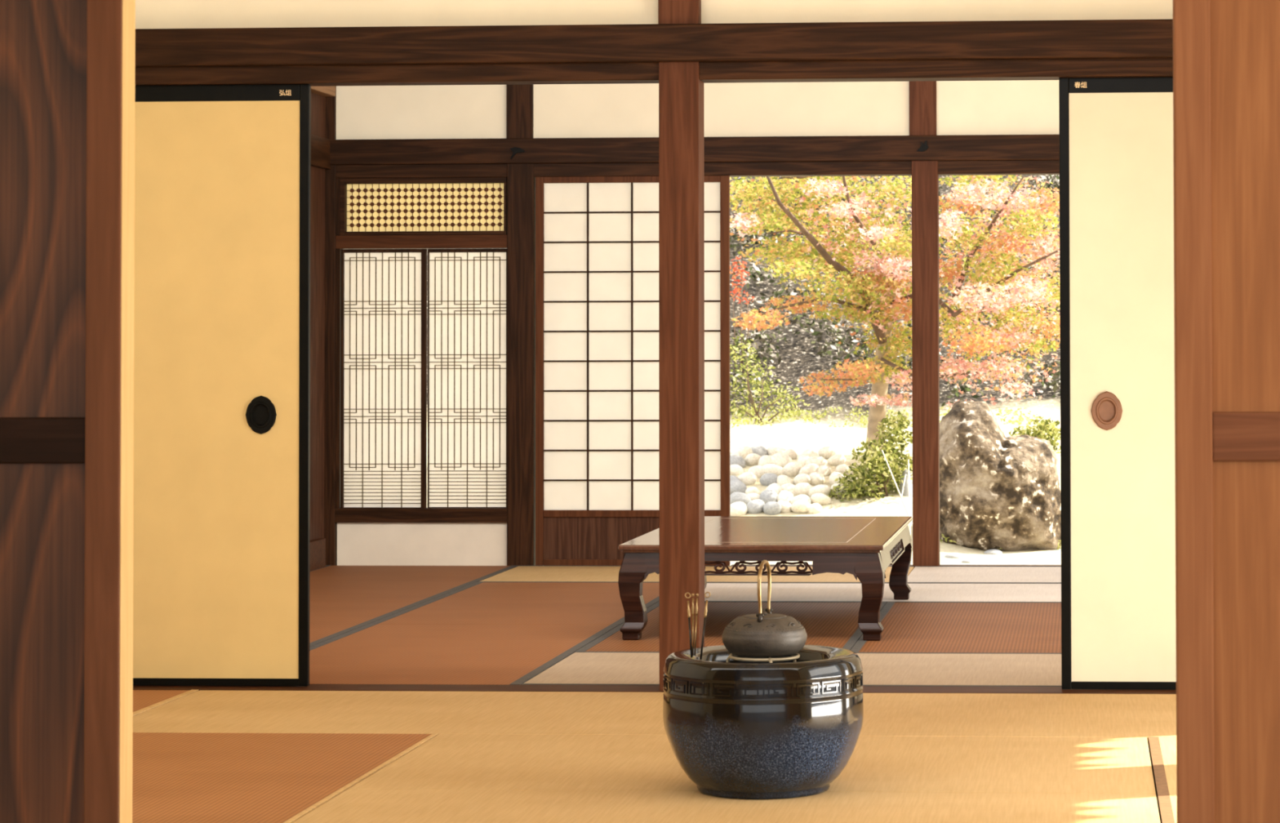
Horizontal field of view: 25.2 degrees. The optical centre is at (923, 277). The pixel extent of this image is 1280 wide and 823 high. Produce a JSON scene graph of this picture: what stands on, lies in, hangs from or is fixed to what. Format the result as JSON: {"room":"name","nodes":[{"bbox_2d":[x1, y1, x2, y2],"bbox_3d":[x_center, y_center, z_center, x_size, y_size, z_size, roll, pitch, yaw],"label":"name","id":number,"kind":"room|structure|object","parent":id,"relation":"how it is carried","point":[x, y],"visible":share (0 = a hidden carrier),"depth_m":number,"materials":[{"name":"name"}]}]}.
{"room":"traditional dwelling","nodes":[
{"label":"traditional dwelling","id":0,"kind":"room"},
{"bbox_2d":[310,92,325,540],"bbox_3d":[-2.906,-0.023,10.736,0.080,2.670,4.500,0,-1,3],"label":"wall","id":1,"kind":"structure","parent":0,"point":[317,101],"depth_m":12.85,"materials":[{"name":"brown wood"}]},
{"bbox_2d":[310,537,325,570],"bbox_3d":[-2.856,1.196,10.659,0.040,0.130,4.410,0,-1,3],"label":"panel","id":2,"kind":"object","parent":1,"relation":"attached to","point":[317,546],"visible":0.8,"depth_m":12.73,"materials":[{"name":"brown wood"}]},
{"bbox_2d":[311,134,330,168],"bbox_3d":[-2.860,-0.616,10.742,0.038,0.134,4.490,0,-1,3],"label":"beam","id":3,"kind":"structure","parent":1,"relation":"attached to","point":[320,146],"depth_m":12.80,"materials":[{"name":"brown wood"}]},
{"bbox_2d":[311,85,335,96],"bbox_3d":[-2.850,-0.931,10.749,0.060,0.100,4.490,0,-1,3],"label":"ledge","id":4,"kind":"object","parent":1,"relation":"attached to","point":[324,91],"visible":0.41,"depth_m":12.83,"materials":[{"name":"wood"}]},
{"bbox_2d":[133,684,1176,693],"bbox_3d":[-0.749,1.221,8.244,4.500,0.051,0.150,0,-1,3],"label":"sill","id":5,"kind":"structure","parent":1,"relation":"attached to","point":[404,687],"depth_m":8.24,"materials":[{"name":"brown wood"}]},
{"bbox_2d":[658,61,704,690],"bbox_3d":[-0.706,0.284,8.279,0.117,1.826,0.120,0,-1,3],"label":"post","id":6,"kind":"object","parent":5,"relation":"on","point":[681,89],"visible":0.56,"depth_m":8.22,"materials":[{"name":"red wood"}]},
{"bbox_2d":[337,522,506,565],"bbox_3d":[-2.287,1.222,12.965,0.789,0.225,0.040,0,-1,3],"label":"wall","id":7,"kind":"structure","parent":0,"point":[358,544],"depth_m":12.95,"materials":[{"name":"paint"}]},
{"bbox_2d":[340,248,426,508],"bbox_3d":[-2.470,0.470,12.978,0.393,1.200,0.024,0,-1,3],"label":"shoji screen","id":8,"kind":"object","parent":7,"relation":"in","point":[384,427],"depth_m":12.98,"materials":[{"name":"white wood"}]},
{"bbox_2d":[334,507,506,522],"bbox_3d":[-2.289,1.087,12.965,0.796,0.065,0.077,0,-1,3],"label":"sill","id":9,"kind":"structure","parent":7,"relation":"on","point":[428,514],"depth_m":12.93,"materials":[{"name":"brown wood"}]},
{"bbox_2d":[335,177,341,508],"bbox_3d":[-2.692,0.299,13.010,0.041,1.516,0.060,0,-1,3],"label":"window surround","id":10,"kind":"object","parent":9,"relation":"on","point":[338,331],"visible":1,"depth_m":12.98,"materials":[{"name":"brown wood"}]},
{"bbox_2d":[335,177,506,248],"bbox_3d":[-2.293,-0.293,13.000,0.796,0.322,0.073,0,-1,3],"label":"lattice panel","id":11,"kind":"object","parent":10,"relation":"attached to","point":[439,206],"depth_m":12.99,"materials":[{"name":"brown wood"}]},
{"bbox_2d":[426,248,506,507],"bbox_3d":[-2.083,0.469,12.981,0.376,1.200,0.024,0,-1,3],"label":"shoji screen","id":12,"kind":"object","parent":7,"relation":"in","point":[467,288],"depth_m":12.99,"materials":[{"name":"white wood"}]},
{"bbox_2d":[135,0,1173,28],"bbox_3d":[-0.755,-1.058,8.316,4.500,0.730,0.035,0,-1,3],"label":"wall","id":13,"kind":"structure","parent":0,"point":[149,14],"depth_m":8.30,"materials":[{"name":"paint"}]},
{"bbox_2d":[133,84,311,686],"bbox_3d":[-2.260,0.316,8.358,0.910,1.769,0.030,0,-1,3],"label":"door","id":14,"kind":"structure","parent":13,"relation":"in","point":[221,508],"depth_m":8.34,"materials":[{"name":"paper"}]},
{"bbox_2d":[134,18,1173,66],"bbox_3d":[-0.757,-0.680,8.242,4.500,0.108,0.045,0,-1,3],"label":"beam","id":15,"kind":"structure","parent":13,"relation":"attached to","point":[1073,38],"depth_m":8.22,"materials":[{"name":"brown wood"}]},
{"bbox_2d":[134,57,1173,86],"bbox_3d":[-0.753,-0.604,8.309,4.500,0.061,0.108,0,-1,3],"label":"beam","id":16,"kind":"structure","parent":15,"relation":"attached to","point":[1025,68],"depth_m":8.27,"materials":[{"name":"brown wood"}]},
{"bbox_2d":[657,0,701,23],"bbox_3d":[-0.711,-1.076,8.295,0.119,0.695,0.094,0,-1,3],"label":"post","id":17,"kind":"object","parent":15,"relation":"on","point":[669,11],"visible":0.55,"depth_m":8.24,"materials":[{"name":"red wood"}]},
{"bbox_2d":[1058,76,1176,689],"bbox_3d":[0.850,0.300,8.182,0.910,1.773,0.030,0,-1,3],"label":"door","id":18,"kind":"structure","parent":13,"relation":"in","point":[1117,491],"depth_m":8.20,"materials":[{"name":"paper"}]},
{"bbox_2d":[336,80,1059,139],"bbox_3d":[-0.493,-0.961,12.915,4.500,0.704,0.040,0,-1,3],"label":"wall","id":19,"kind":"structure","parent":0,"point":[1006,107],"depth_m":12.91,"materials":[{"name":"paint"}]},
{"bbox_2d":[325,85,336,139],"bbox_3d":[-2.754,-0.964,13.028,0.113,0.678,0.052,0,-1,3],"label":"post","id":20,"kind":"object","parent":19,"relation":"attached to","point":[331,101],"visible":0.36,"depth_m":13.00,"materials":[{"name":"brown wood"}]},
{"bbox_2d":[329,134,1059,164],"bbox_3d":[-0.494,-0.582,12.870,4.500,0.114,0.052,0,-1,3],"label":"beam","id":21,"kind":"structure","parent":19,"relation":"attached to","point":[948,147],"depth_m":12.87,"materials":[{"name":"brown wood"}]},
{"bbox_2d":[506,84,533,137],"bbox_3d":[-1.844,-0.968,12.976,0.120,0.678,0.052,0,-1,3],"label":"post","id":22,"kind":"object","parent":21,"relation":"on","point":[519,97],"visible":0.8,"depth_m":12.95,"materials":[{"name":"brown wood"}]},
{"bbox_2d":[335,160,1059,177],"bbox_3d":[-0.491,-0.498,12.921,4.500,0.070,0.106,0,-1,3],"label":"beam","id":23,"kind":"structure","parent":21,"relation":"attached to","point":[988,167],"depth_m":12.89,"materials":[{"name":"brown wood"}]},
{"bbox_2d":[535,175,730,565],"bbox_3d":[-1.325,0.423,12.918,0.888,1.775,0.032,0,-1,3],"label":"door","id":24,"kind":"structure","parent":23,"relation":"attached to","point":[597,469],"depth_m":12.93,"materials":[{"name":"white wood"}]},
{"bbox_2d":[909,80,936,135],"bbox_3d":[-0.003,-0.976,12.872,0.123,0.678,0.052,0,-1,3],"label":"post","id":25,"kind":"object","parent":21,"relation":"on","point":[922,94],"visible":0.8,"depth_m":12.84,"materials":[{"name":"red wood"}]},
{"bbox_3d":[-0.875,1.316,5.839,4.720,0.245,14.220,0,-1,3],"label":"floor","id":26,"kind":"structure","parent":0,"visible":0},
{"bbox_2d":[133,689,198,715],"bbox_3d":[-2.604,1.207,7.373,0.892,0.056,1.797,0,-1,3],"label":"mat","id":27,"kind":"object","parent":26,"relation":"on","point":[144,700],"visible":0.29,"depth_m":8.07,"materials":[{"name":"wicker"}]},
{"bbox_2d":[132,732,438,822],"bbox_3d":[-1.754,1.182,6.420,0.907,0.056,1.811,0,-1,3],"label":"mat","id":28,"kind":"object","parent":26,"relation":"on","point":[178,777],"visible":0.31,"depth_m":6.66,"materials":[{"name":"wicker"}]},
{"bbox_2d":[324,164,337,565],"bbox_3d":[-2.711,0.410,13.017,0.048,1.854,0.104,0,-1,3],"label":"post","id":29,"kind":"object","parent":26,"relation":"on","point":[331,526],"visible":0.56,"depth_m":12.96,"materials":[{"name":"brown wood"}]},
{"bbox_2d":[309,600,426,646],"bbox_3d":[-2.441,1.276,10.227,0.892,0.056,1.797,0,-1,3],"label":"mat","id":30,"kind":"object","parent":26,"relation":"on","point":[328,620],"visible":0.14,"depth_m":10.54,"materials":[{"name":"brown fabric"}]},
{"bbox_2d":[132,690,666,734],"bbox_3d":[-1.230,1.213,7.748,1.802,0.054,0.893,0,-1,3],"label":"mat","id":31,"kind":"object","parent":26,"relation":"on","point":[352,712],"visible":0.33,"depth_m":7.71,"materials":[{"name":"wicker"}]},
{"bbox_2d":[309,564,517,601],"bbox_3d":[-2.339,1.319,12.024,0.892,0.056,1.797,0,-1,3],"label":"mat","id":32,"kind":"object","parent":26,"relation":"on","point":[330,583],"visible":0.46,"depth_m":12.04,"materials":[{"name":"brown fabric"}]},
{"bbox_2d":[309,623,619,684],"bbox_3d":[-1.591,1.250,9.278,0.907,0.056,1.797,0,-1,3],"label":"mat","id":33,"kind":"object","parent":26,"relation":"on","point":[370,653],"visible":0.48,"depth_m":9.21,"materials":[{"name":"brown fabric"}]},
{"bbox_2d":[369,582,659,624],"bbox_3d":[-1.489,1.293,11.075,0.907,0.056,1.797,0,-1,3],"label":"mat","id":34,"kind":"object","parent":26,"relation":"on","point":[477,602],"visible":0.51,"depth_m":10.92,"materials":[{"name":"brown wicker"}]},
{"bbox_2d":[506,163,535,565],"bbox_3d":[-1.834,0.406,12.967,0.122,1.854,0.104,0,-1,3],"label":"post","id":35,"kind":"object","parent":26,"relation":"on","point":[521,180],"visible":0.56,"depth_m":12.92,"materials":[{"name":"brown wood"}]},
{"bbox_2d":[476,565,914,582],"bbox_3d":[-0.966,1.323,12.397,1.802,0.056,0.897,0,-1,3],"label":"mat","id":36,"kind":"object","parent":26,"relation":"on","point":[599,574],"visible":0.43,"depth_m":12.30,"materials":[{"name":"beige wicker"}]},
{"bbox_2d":[292,789,1160,822],"bbox_3d":[-0.417,1.166,5.889,1.817,0.054,0.902,0,-1,3],"label":"mat","id":37,"kind":"object","parent":26,"relation":"on","point":[351,806],"visible":0.96,"depth_m":6.10,"materials":[{"name":"wicker"}]},
{"bbox_2d":[575,601,886,651],"bbox_3d":[-0.639,1.268,10.125,0.892,0.056,1.797,0,-1,3],"label":"mat","id":38,"kind":"object","parent":26,"relation":"on","point":[835,624],"visible":0.4,"depth_m":10.12,"materials":[{"name":"brown wicker"}]},
{"bbox_2d":[617,515,912,640],"bbox_3d":[-0.539,1.085,10.387,0.905,0.322,1.630,0,-1,3],"label":"table","id":39,"kind":"object","parent":38,"relation":"on","point":[863,547],"visible":0.83,"depth_m":9.61,"materials":[{"name":"paint"}]},
{"bbox_2d":[348,733,1155,794],"bbox_3d":[-0.365,1.187,6.795,1.817,0.054,0.906,0,-1,3],"label":"mat","id":40,"kind":"object","parent":26,"relation":"on","point":[464,762],"visible":0.67,"depth_m":6.72,"materials":[{"name":"beige wicker"}]},
{"bbox_2d":[662,644,863,799],"bbox_3d":[-0.360,0.997,6.371,0.450,0.304,0.450,0,-1,3],"label":"pot","id":41,"kind":"object","parent":40,"relation":"on","point":[736,729],"visible":0.98,"depth_m":6.20,"materials":[{"name":"blue ceramic"}]},
{"bbox_2d":[684,592,693,657],"bbox_3d":[-0.521,0.777,6.342,0.012,0.142,0.042,0,-2,-25],"label":"tool","id":42,"kind":"object","parent":41,"relation":"on","point":[688,603],"visible":1,"depth_m":6.34,"materials":[{"name":"metal"}]},
{"bbox_2d":[691,593,694,655],"bbox_3d":[-0.517,0.777,6.353,0.007,0.136,0.038,0,-1,-4],"label":"tool","id":43,"kind":"object","parent":41,"relation":"on","point":[692,594],"visible":1,"depth_m":6.35,"materials":[{"name":"gold metal"}]},
{"bbox_2d":[693,593,698,655],"bbox_3d":[-0.509,0.777,6.352,0.007,0.136,0.038,0,-1,3],"label":"tool","id":44,"kind":"object","parent":41,"relation":"on","point":[696,594],"visible":1,"depth_m":6.35,"materials":[{"name":"gold metal"}]},
{"bbox_2d":[699,591,710,659],"bbox_3d":[-0.492,0.779,6.340,0.013,0.148,0.040,-1,-2,29],"label":"tool","id":45,"kind":"object","parent":41,"relation":"on","point":[706,602],"visible":1,"depth_m":6.34,"materials":[{"name":"metal"}]},
{"bbox_2d":[726,653,799,662],"bbox_3d":[-0.363,0.873,6.364,0.171,0.054,0.170,0,-1,3],"label":"trivet","id":46,"kind":"object","parent":41,"relation":"on","point":[793,657],"visible":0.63,"depth_m":6.30,"materials":[{"name":"metal"}]},
{"bbox_2d":[721,560,807,657],"bbox_3d":[-0.357,0.741,6.372,0.191,0.212,0.191,-1,-2,36],"label":"kettle","id":47,"kind":"object","parent":46,"relation":"on","point":[763,633],"visible":1,"depth_m":6.30,"materials":[{"name":"black metal"}]},
{"bbox_2d":[520,651,1061,686],"bbox_3d":[-0.267,1.234,8.752,1.792,0.056,0.897,0,-1,3],"label":"mat","id":48,"kind":"object","parent":26,"relation":"on","point":[580,668],"visible":0.33,"depth_m":8.71,"materials":[{"name":"beige wicker"}]},
{"bbox_2d":[658,582,1061,602],"bbox_3d":[-0.113,1.298,11.447,1.792,0.056,0.897,0,-1,3],"label":"mat","id":49,"kind":"object","parent":26,"relation":"on","point":[720,592],"visible":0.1,"depth_m":11.43,"materials":[{"name":"beige wicker"}]},
{"bbox_2d":[730,564,1061,565],"bbox_3d":[0.442,1.334,12.827,2.643,0.058,0.120,0,-1,3],"label":"sill","id":50,"kind":"structure","parent":26,"relation":"on","point":[732,564],"depth_m":12.86,"materials":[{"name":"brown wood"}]},
{"bbox_2d":[911,160,940,567],"bbox_3d":[0.010,0.398,12.862,0.118,1.854,0.104,0,-1,3],"label":"post","id":51,"kind":"object","parent":50,"relation":"on","point":[925,176],"visible":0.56,"depth_m":12.81,"materials":[{"name":"red wood"}]},
{"bbox_2d":[850,601,1061,653],"bbox_3d":[0.257,1.264,10.074,0.897,0.056,1.797,0,-1,3],"label":"mat","id":52,"kind":"object","parent":26,"relation":"on","point":[908,627],"visible":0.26,"depth_m":9.98,"materials":[{"name":"brown wicker"}]},
{"bbox_2d":[907,565,1061,582],"bbox_3d":[0.834,1.315,12.295,1.797,0.056,0.897,0,-1,3],"label":"mat","id":53,"kind":"object","parent":26,"relation":"on","point":[919,574],"visible":0.38,"depth_m":12.33,"materials":[{"name":"beige wicker"}]},
{"bbox_2d":[859,693,1176,744],"bbox_3d":[0.569,1.205,7.645,1.797,0.054,0.893,0,-1,3],"label":"mat","id":54,"kind":"object","parent":26,"relation":"on","point":[885,714],"visible":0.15,"depth_m":7.63,"materials":[{"name":"wicker"}]},
{"bbox_2d":[1148,736,1177,822],"bbox_3d":[0.954,1.170,6.267,0.872,0.056,1.811,0,-1,3],"label":"mat","id":55,"kind":"object","parent":26,"relation":"on","point":[1162,750],"visible":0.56,"depth_m":6.58,"materials":[{"name":"brown wicker"}]},
{"bbox_3d":[-0.243,1.128,4.455,7.000,0.050,0.120,0,-1,3],"label":"sill","id":56,"kind":"structure","parent":26,"relation":"on","visible":0},
{"bbox_2d":[0,0,135,822],"bbox_3d":[-1.754,0.212,4.636,0.922,1.800,0.066,0,-1,3],"label":"door","id":57,"kind":"structure","parent":56,"relation":"on","point":[67,67],"depth_m":4.60,"materials":[{"name":"brown wood"}]},
{"bbox_2d":[1172,0,1279,822],"bbox_3d":[0.860,0.201,4.488,0.920,1.800,0.066,0,-1,3],"label":"door","id":58,"kind":"structure","parent":56,"relation":"on","point":[1226,53],"depth_m":4.49,"materials":[{"name":"brown wood"}]},
{"label":"outside","id":59,"kind":"structure","parent":0,"visible":0},
{"bbox_2d":[426,174,1061,565],"bbox_3d":[1.748,-2.824,31.027,28.000,10.019,36.600,0,-1,3],"label":"ground","id":60,"kind":"structure","parent":59,"point":[798,435],"depth_m":24.96,"materials":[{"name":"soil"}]},
{"bbox_2d":[729,464,744,475],"bbox_3d":[-1.272,1.316,19.297,0.109,0.086,0.107,0,-1,1],"label":"cobbles","id":61,"kind":"object","parent":60,"relation":"on","point":[735,469],"visible":0.79,"depth_m":19.26,"materials":[{"name":"stone"}]},
{"bbox_2d":[729,454,745,467],"bbox_3d":[-1.291,1.280,19.514,0.132,0.116,0.128,0,-1,-21],"label":"cobbles","id":62,"kind":"object","parent":60,"relation":"on","point":[734,460],"visible":0.57,"depth_m":19.47,"materials":[{"name":"grey stone"}]},
{"bbox_2d":[729,480,746,494],"bbox_3d":[-1.243,1.398,18.724,0.148,0.122,0.142,-1,-1,22],"label":"cobbles","id":63,"kind":"object","parent":60,"relation":"on","point":[735,486],"visible":0.53,"depth_m":18.68,"materials":[{"name":"grey stone"}]},
{"bbox_2d":[729,501,747,515],"bbox_3d":[-1.193,1.496,18.176,0.124,0.116,0.134,0,-1,8],"label":"cobbles","id":64,"kind":"object","parent":60,"relation":"on","point":[739,508],"visible":0.66,"depth_m":18.13,"materials":[{"name":"stone"}]},
{"bbox_2d":[729,491,751,505],"bbox_3d":[-1.196,1.454,18.385,0.150,0.126,0.127,0,-1,13],"label":"cobbles","id":65,"kind":"object","parent":60,"relation":"on","point":[736,496],"visible":0.54,"depth_m":18.34,"materials":[{"name":"grey stone"}]},
{"bbox_2d":[729,255,754,375],"bbox_3d":[-1.667,0.348,25.822,0.249,1.093,0.406,0,-1,3],"label":"shrub","id":66,"kind":"object","parent":60,"relation":"on","point":[740,300],"visible":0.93,"depth_m":25.70,"materials":[{"name":"red plant"}]},
{"bbox_2d":[731,445,752,458],"bbox_3d":[-1.286,1.255,20.053,0.161,0.129,0.165,1,-2,-28],"label":"cobbles","id":67,"kind":"object","parent":60,"relation":"on","point":[741,451],"visible":0.5,"depth_m":19.99,"materials":[{"name":"stone"}]},
{"bbox_2d":[737,471,756,484],"bbox_3d":[-1.177,1.352,18.991,0.140,0.105,0.142,-1,-2,36],"label":"cobbles","id":68,"kind":"object","parent":60,"relation":"on","point":[747,477],"visible":0.8,"depth_m":18.93,"materials":[{"name":"stone"}]},
{"bbox_2d":[744,453,760,465],"bbox_3d":[-1.181,1.270,19.596,0.124,0.109,0.126,1,-2,-39],"label":"cobbles","id":69,"kind":"object","parent":60,"relation":"on","point":[752,459],"visible":0.86,"depth_m":19.54,"materials":[{"name":"stone"}]},
{"bbox_2d":[746,499,764,513],"bbox_3d":[-1.078,1.485,18.231,0.142,0.114,0.116,0,-2,-24],"label":"cobbles","id":70,"kind":"object","parent":60,"relation":"on","point":[755,506],"visible":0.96,"depth_m":18.18,"materials":[{"name":"grey stone"}]},
{"bbox_2d":[747,465,764,477],"bbox_3d":[-1.124,1.323,19.167,0.134,0.105,0.103,-1,-2,39],"label":"cobbles","id":71,"kind":"object","parent":60,"relation":"on","point":[757,470],"visible":0.63,"depth_m":19.13,"materials":[{"name":"stone"}]},
{"bbox_2d":[750,444,768,456],"bbox_3d":[-1.183,1.255,20.168,0.145,0.121,0.142,1,-2,-40],"label":"cobbles","id":72,"kind":"object","parent":60,"relation":"on","point":[760,450],"visible":0.6,"depth_m":20.12,"materials":[{"name":"grey stone"}]},
{"bbox_2d":[757,454,772,466],"bbox_3d":[-1.081,1.274,19.497,0.112,0.102,0.118,0,-1,-21],"label":"cobbles","id":73,"kind":"object","parent":60,"relation":"on","point":[764,460],"visible":0.68,"depth_m":19.46,"materials":[{"name":"stone"}]},
{"bbox_2d":[760,488,777,503],"bbox_3d":[-1.004,1.440,18.431,0.120,0.124,0.156,0,-1,-16],"label":"cobbles","id":74,"kind":"object","parent":60,"relation":"on","point":[768,495],"visible":0.58,"depth_m":18.38,"materials":[{"name":"grey stone"}]},
{"bbox_2d":[760,472,777,485],"bbox_3d":[-1.024,1.361,18.919,0.136,0.109,0.107,0,-1,-20],"label":"cobbles","id":75,"kind":"object","parent":60,"relation":"on","point":[766,479],"visible":0.82,"depth_m":18.88,"materials":[{"name":"grey stone"}]},
{"bbox_2d":[729,333,809,423],"bbox_3d":[-1.311,0.859,23.897,0.752,0.770,0.777,0,-1,3],"label":"shrub","id":76,"kind":"object","parent":60,"relation":"on","point":[753,380],"visible":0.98,"depth_m":23.95,"materials":[{"name":"green plant"}]},
{"bbox_2d":[763,501,782,515],"bbox_3d":[-0.970,1.493,18.191,0.118,0.110,0.126,0,-1,-15],"label":"cobbles","id":77,"kind":"object","parent":60,"relation":"on","point":[771,508],"visible":0.84,"depth_m":18.14,"materials":[{"name":"grey stone"}]},
{"bbox_2d":[762,463,784,475],"bbox_3d":[-1.015,1.316,19.159,0.172,0.115,0.119,0,-1,7],"label":"cobbles","id":78,"kind":"object","parent":60,"relation":"on","point":[778,470],"visible":0.67,"depth_m":19.12,"materials":[{"name":"stone"}]},
{"bbox_2d":[767,444,786,455],"bbox_3d":[-1.044,1.255,20.190,0.140,0.119,0.145,0,-2,-24],"label":"cobbles","id":79,"kind":"object","parent":60,"relation":"on","point":[771,450],"visible":0.52,"depth_m":20.14,"materials":[{"name":"stone"}]},
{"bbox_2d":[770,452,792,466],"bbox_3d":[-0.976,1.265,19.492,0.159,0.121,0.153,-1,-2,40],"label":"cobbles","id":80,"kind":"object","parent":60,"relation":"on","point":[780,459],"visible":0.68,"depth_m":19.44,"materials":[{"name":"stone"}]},
{"bbox_2d":[777,500,791,512],"bbox_3d":[-0.900,1.484,18.252,0.108,0.098,0.129,0,-1,-15],"label":"cobbles","id":81,"kind":"object","parent":60,"relation":"on","point":[786,506],"visible":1,"depth_m":18.20,"materials":[{"name":"stone"}]},
{"bbox_2d":[777,475,793,485],"bbox_3d":[-0.925,1.368,18.886,0.111,0.103,0.105,-1,-1,16],"label":"cobbles","id":82,"kind":"object","parent":60,"relation":"on","point":[781,479],"visible":0.58,"depth_m":18.85,"materials":[{"name":"stone"}]},
{"bbox_2d":[777,489,794,502],"bbox_3d":[-0.897,1.437,18.432,0.116,0.107,0.154,0,-1,9],"label":"cobbles","id":83,"kind":"object","parent":60,"relation":"on","point":[786,495],"visible":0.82,"depth_m":18.39,"materials":[{"name":"stone"}]},
{"bbox_2d":[782,461,802,476],"bbox_3d":[-0.890,1.308,19.186,0.148,0.125,0.152,-1,-2,28],"label":"cobbles","id":84,"kind":"object","parent":60,"relation":"on","point":[792,468],"visible":0.79,"depth_m":19.12,"materials":[{"name":"stone"}]},
{"bbox_2d":[790,494,811,504],"bbox_3d":[-0.798,1.458,18.364,0.138,0.104,0.113,-1,-2,28],"label":"cobbles","id":85,"kind":"object","parent":60,"relation":"on","point":[804,497],"visible":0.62,"depth_m":18.33,"materials":[{"name":"stone"}]},
{"bbox_2d":[791,499,811,513],"bbox_3d":[-0.785,1.480,18.214,0.134,0.104,0.143,0,-1,-3],"label":"cobbles","id":86,"kind":"object","parent":60,"relation":"on","point":[800,506],"visible":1,"depth_m":18.16,"materials":[{"name":"stone"}]},
{"bbox_2d":[793,473,811,484],"bbox_3d":[-0.811,1.361,18.909,0.110,0.107,0.141,0,-1,-17],"label":"cobbles","id":87,"kind":"object","parent":60,"relation":"on","point":[802,477],"visible":0.68,"depth_m":18.86,"materials":[{"name":"stone"}]},
{"bbox_2d":[795,482,813,496],"bbox_3d":[-0.794,1.403,18.636,0.119,0.110,0.149,1,-2,-42],"label":"cobbles","id":88,"kind":"object","parent":60,"relation":"on","point":[802,488],"visible":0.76,"depth_m":18.59,"materials":[{"name":"stone"}]},
{"bbox_2d":[798,462,818,475],"bbox_3d":[-0.772,1.312,19.148,0.127,0.112,0.154,-1,-1,16],"label":"cobbles","id":89,"kind":"object","parent":60,"relation":"on","point":[808,468],"visible":0.63,"depth_m":19.10,"materials":[{"name":"stone"}]},
{"bbox_2d":[807,502,822,513],"bbox_3d":[-0.702,1.488,18.207,0.109,0.080,0.102,1,-2,-39],"label":"cobbles","id":90,"kind":"object","parent":60,"relation":"on","point":[815,508],"visible":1,"depth_m":18.17,"materials":[{"name":"stone"}]},
{"bbox_2d":[808,471,824,484],"bbox_3d":[-0.719,1.354,18.934,0.111,0.108,0.132,0,-1,5],"label":"cobbles","id":91,"kind":"object","parent":60,"relation":"on","point":[816,477],"visible":0.79,"depth_m":18.89,"materials":[{"name":"stone"}]},
{"bbox_2d":[805,456,827,466],"bbox_3d":[-0.732,1.277,19.357,0.128,0.113,0.141,-1,-2,28],"label":"cobbles","id":92,"kind":"object","parent":60,"relation":"on","point":[820,460],"visible":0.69,"depth_m":19.32,"materials":[{"name":"stone"}]},
{"bbox_2d":[808,484,831,497],"bbox_3d":[-0.678,1.410,18.600,0.147,0.107,0.147,-1,-2,35],"label":"cobbles","id":93,"kind":"object","parent":60,"relation":"on","point":[820,488],"visible":0.73,"depth_m":18.55,"materials":[{"name":"stone"}]},
{"bbox_2d":[809,493,831,505],"bbox_3d":[-0.671,1.446,18.417,0.128,0.094,0.132,-1,-2,35],"label":"cobbles","id":94,"kind":"object","parent":60,"relation":"on","point":[821,499],"visible":0.86,"depth_m":18.37,"materials":[{"name":"stone"}]},
{"bbox_2d":[817,465,831,476],"bbox_3d":[-0.679,1.315,19.174,0.116,0.086,0.105,1,-2,-34],"label":"cobbles","id":95,"kind":"object","parent":60,"relation":"on","point":[825,470],"visible":0.73,"depth_m":19.13,"materials":[{"name":"stone"}]},
{"bbox_2d":[817,445,835,458],"bbox_3d":[-0.676,1.237,19.836,0.128,0.116,0.166,0,-1,-2],"label":"cobbles","id":96,"kind":"object","parent":60,"relation":"on","point":[826,452],"visible":0.58,"depth_m":19.77,"materials":[{"name":"stone"}]},
{"bbox_2d":[826,453,845,465],"bbox_3d":[-0.597,1.259,19.472,0.121,0.096,0.122,-1,-2,28],"label":"cobbles","id":97,"kind":"object","parent":60,"relation":"on","point":[837,459],"visible":0.91,"depth_m":19.43,"materials":[{"name":"stone"}]},
{"bbox_2d":[828,471,847,484],"bbox_3d":[-0.571,1.352,18.927,0.119,0.111,0.149,0,-1,-16],"label":"cobbles","id":98,"kind":"object","parent":60,"relation":"on","point":[833,475],"visible":0.57,"depth_m":18.89,"materials":[{"name":"stone"}]},
{"bbox_2d":[827,410,912,501],"bbox_3d":[-0.390,1.244,18.709,0.712,0.733,0.639,0,-1,3],"label":"shrub","id":99,"kind":"object","parent":60,"relation":"on","point":[882,476],"visible":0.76,"depth_m":18.60,"materials":[{"name":"green plant"}]},
{"bbox_2d":[729,174,1060,453],"bbox_3d":[-0.024,0.140,19.557,2.758,2.290,3.260,0,-1,-10],"label":"maple tree","id":100,"kind":"object","parent":60,"relation":"on","point":[895,298],"visible":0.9,"depth_m":19.53,"materials":[{"name":"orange plant"}]},
{"bbox_2d":[729,174,1060,406],"bbox_3d":[0.141,-0.429,29.439,6.350,3.490,10.645,0,-1,3],"label":"foliage","id":101,"kind":"object","parent":60,"relation":"on","point":[760,277],"visible":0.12,"depth_m":26.27,"materials":[{"name":"green plant"}]},
{"bbox_2d":[729,404,1061,550],"bbox_3d":[-0.172,1.392,21.043,2.636,0.783,7.456,0,-1,-5],"label":"grass tufts","id":102,"kind":"object","parent":60,"relation":"on","point":[784,417],"visible":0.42,"depth_m":23.90,"materials":[{"name":"green plant"}]},
{"bbox_2d":[898,468,912,496],"bbox_3d":[-0.111,1.462,18.707,0.106,0.402,0.168,0,-1,3],"label":"upright stone","id":103,"kind":"object","parent":60,"relation":"on","point":[905,492],"visible":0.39,"depth_m":18.65,"materials":[{"name":"stone"}]},
{"bbox_2d":[939,400,1061,551],"bbox_3d":[0.454,1.269,17.629,0.862,1.003,0.765,0,-1,3],"label":"boulder","id":104,"kind":"object","parent":60,"relation":"on","point":[997,491],"visible":0.77,"depth_m":17.37,"materials":[{"name":"stone"}]},
{"bbox_2d":[1007,415,1060,453],"bbox_3d":[0.808,1.154,20.222,0.424,0.338,0.534,0,-1,3],"label":"shrub","id":105,"kind":"object","parent":60,"relation":"on","point":[1043,428],"visible":0.73,"depth_m":20.14,"materials":[{"name":"green plant"}]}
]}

